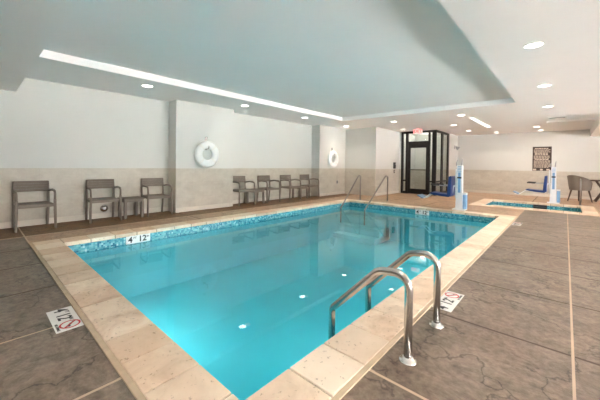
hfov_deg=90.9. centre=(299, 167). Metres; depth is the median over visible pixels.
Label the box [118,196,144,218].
side table
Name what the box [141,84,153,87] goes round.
recessed light
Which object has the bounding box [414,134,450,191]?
wall
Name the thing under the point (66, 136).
wall
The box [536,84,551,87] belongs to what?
recessed light
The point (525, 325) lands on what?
floor
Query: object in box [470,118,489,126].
recessed light
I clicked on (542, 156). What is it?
sign
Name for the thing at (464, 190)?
baseboard
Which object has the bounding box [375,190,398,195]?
baseboard
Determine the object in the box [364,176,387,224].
handrail
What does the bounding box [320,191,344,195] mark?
baseboard
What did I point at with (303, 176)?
armchair
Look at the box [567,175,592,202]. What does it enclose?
wicker chair
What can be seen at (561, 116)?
ceiling vent
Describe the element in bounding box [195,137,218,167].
lifebuoy
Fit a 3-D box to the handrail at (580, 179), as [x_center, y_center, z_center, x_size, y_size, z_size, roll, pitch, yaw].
[8.588,0.751,9.045,0.070,0.810,0.370,1,1,40]
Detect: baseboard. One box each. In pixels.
[0,207,167,228]
[175,203,232,212]
[233,193,310,203]
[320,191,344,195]
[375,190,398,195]
[463,189,599,199]
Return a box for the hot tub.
[467,198,599,216]
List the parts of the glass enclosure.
post, post, head rail, post, post, post, post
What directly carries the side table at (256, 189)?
on the floor
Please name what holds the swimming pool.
in the floor
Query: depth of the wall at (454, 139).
13.21 m
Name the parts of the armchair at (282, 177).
backrest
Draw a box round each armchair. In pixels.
[11,180,56,232]
[85,179,121,223]
[140,178,172,216]
[233,176,254,205]
[257,175,279,202]
[280,175,300,200]
[299,174,319,197]
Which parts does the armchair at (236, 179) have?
backrest, seat frame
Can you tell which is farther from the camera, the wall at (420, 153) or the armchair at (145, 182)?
the wall at (420, 153)
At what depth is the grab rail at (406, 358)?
1.71 m
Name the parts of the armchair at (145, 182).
leg, leg, backrest, seat frame, seat, leg, leg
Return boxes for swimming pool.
[29,199,518,399]
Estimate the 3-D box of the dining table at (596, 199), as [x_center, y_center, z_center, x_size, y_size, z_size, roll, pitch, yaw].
[10.328,0.811,10.009,0.900,0.752,0.900,1,1,42]
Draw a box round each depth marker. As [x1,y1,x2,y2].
[46,306,83,333]
[126,233,149,244]
[415,209,428,215]
[432,291,464,311]
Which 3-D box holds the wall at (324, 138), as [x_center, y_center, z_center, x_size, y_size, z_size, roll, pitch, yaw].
[1.107,-0.240,11.277,0.380,2.590,1.670,1,1,42]
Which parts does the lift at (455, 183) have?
seat, backrest, arm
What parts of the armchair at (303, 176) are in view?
backrest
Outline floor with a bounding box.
[0,192,599,399]
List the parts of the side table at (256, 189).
leg, leg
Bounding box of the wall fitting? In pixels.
[100,205,107,211]
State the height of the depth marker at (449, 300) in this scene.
0.007 m
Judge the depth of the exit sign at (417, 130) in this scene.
11.06 m
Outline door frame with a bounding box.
[399,132,400,192]
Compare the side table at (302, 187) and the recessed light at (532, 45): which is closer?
the recessed light at (532, 45)
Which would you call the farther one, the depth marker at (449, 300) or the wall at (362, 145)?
the wall at (362, 145)
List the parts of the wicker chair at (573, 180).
backrest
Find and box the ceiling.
[25,0,599,135]
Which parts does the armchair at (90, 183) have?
leg, leg, backrest, seat frame, seat, leg, leg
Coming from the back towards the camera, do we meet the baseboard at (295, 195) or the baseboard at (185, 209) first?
the baseboard at (295, 195)
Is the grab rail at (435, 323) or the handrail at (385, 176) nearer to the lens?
the grab rail at (435, 323)
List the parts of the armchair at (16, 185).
leg, armrest, leg, backrest, seat, seat frame, leg, armrest, leg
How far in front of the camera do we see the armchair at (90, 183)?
5.70 m
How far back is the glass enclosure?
11.97 m
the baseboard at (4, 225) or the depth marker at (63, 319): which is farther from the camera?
the baseboard at (4, 225)
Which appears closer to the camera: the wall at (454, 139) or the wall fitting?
the wall fitting
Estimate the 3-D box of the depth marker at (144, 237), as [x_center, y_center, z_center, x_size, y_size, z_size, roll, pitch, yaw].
[-2.602,1.151,4.756,0.007,0.125,0.360,1,1,42]
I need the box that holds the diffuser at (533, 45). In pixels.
[525,43,542,47]
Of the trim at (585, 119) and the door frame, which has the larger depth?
the door frame
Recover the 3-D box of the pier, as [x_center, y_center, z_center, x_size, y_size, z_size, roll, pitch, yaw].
[-2.420,-0.253,7.354,0.380,2.590,1.540,1,1,42]
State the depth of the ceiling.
4.19 m
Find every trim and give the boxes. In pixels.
[547,118,597,122]
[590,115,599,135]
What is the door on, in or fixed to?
attached to the glass enclosure
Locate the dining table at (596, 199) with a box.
[591,180,599,201]
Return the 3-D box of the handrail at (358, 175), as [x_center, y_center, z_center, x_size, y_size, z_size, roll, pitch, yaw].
[1.601,0.950,9.302,1.122,1.419,0.100,0,1,-44]
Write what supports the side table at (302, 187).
on the floor
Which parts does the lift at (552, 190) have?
seat, backrest, arm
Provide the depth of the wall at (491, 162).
12.01 m
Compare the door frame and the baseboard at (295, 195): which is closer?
the baseboard at (295, 195)
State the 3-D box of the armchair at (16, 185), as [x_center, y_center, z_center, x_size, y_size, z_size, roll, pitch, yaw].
[-4.461,0.627,4.949,0.537,0.783,0.528,1,1,40]
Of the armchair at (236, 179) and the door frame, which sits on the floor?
the armchair at (236, 179)
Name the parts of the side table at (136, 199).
leg, leg, leg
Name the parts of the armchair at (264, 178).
backrest, leg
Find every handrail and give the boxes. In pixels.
[340,175,360,222]
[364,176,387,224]
[578,179,581,205]
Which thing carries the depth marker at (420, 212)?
attached to the swimming pool
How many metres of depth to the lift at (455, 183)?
7.72 m
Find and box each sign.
[413,128,422,133]
[532,146,551,170]
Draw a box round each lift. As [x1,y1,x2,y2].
[417,159,467,210]
[513,162,560,203]
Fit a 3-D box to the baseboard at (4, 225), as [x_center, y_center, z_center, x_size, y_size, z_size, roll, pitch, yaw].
[-4.946,0.961,4.834,0.012,0.100,5.580,1,1,42]
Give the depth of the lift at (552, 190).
9.42 m
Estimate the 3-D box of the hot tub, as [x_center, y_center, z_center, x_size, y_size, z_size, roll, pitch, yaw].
[6.809,1.629,8.733,2.812,1.012,2.412,1,1,42]
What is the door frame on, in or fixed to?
attached to the wall at (389, 145)
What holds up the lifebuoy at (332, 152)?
attached to the wall at (324, 138)
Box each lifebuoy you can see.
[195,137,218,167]
[328,148,337,167]
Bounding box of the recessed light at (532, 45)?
[522,41,544,48]
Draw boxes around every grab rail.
[328,267,416,365]
[365,250,443,328]
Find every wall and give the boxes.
[0,78,312,229]
[311,125,345,195]
[345,127,380,195]
[380,128,414,194]
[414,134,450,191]
[451,134,457,175]
[457,129,599,196]
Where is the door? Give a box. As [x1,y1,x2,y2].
[408,143,427,194]
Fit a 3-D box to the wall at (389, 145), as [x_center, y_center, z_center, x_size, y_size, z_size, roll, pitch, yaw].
[4.250,-0.360,12.720,0.300,2.950,4.000,1,1,42]
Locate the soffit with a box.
[0,0,75,91]
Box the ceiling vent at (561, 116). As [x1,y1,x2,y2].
[548,116,566,118]
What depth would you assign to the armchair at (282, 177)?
9.55 m
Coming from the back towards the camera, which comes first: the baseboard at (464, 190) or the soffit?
the baseboard at (464, 190)
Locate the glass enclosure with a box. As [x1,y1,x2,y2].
[401,130,448,195]
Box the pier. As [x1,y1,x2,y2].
[168,100,233,212]
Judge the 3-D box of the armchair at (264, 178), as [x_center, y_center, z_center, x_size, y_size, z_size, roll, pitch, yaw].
[-0.950,0.640,8.869,0.537,0.783,0.528,1,1,45]
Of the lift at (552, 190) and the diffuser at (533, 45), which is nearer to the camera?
the diffuser at (533, 45)
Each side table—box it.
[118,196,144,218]
[246,188,264,203]
[292,186,307,198]
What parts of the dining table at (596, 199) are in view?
leg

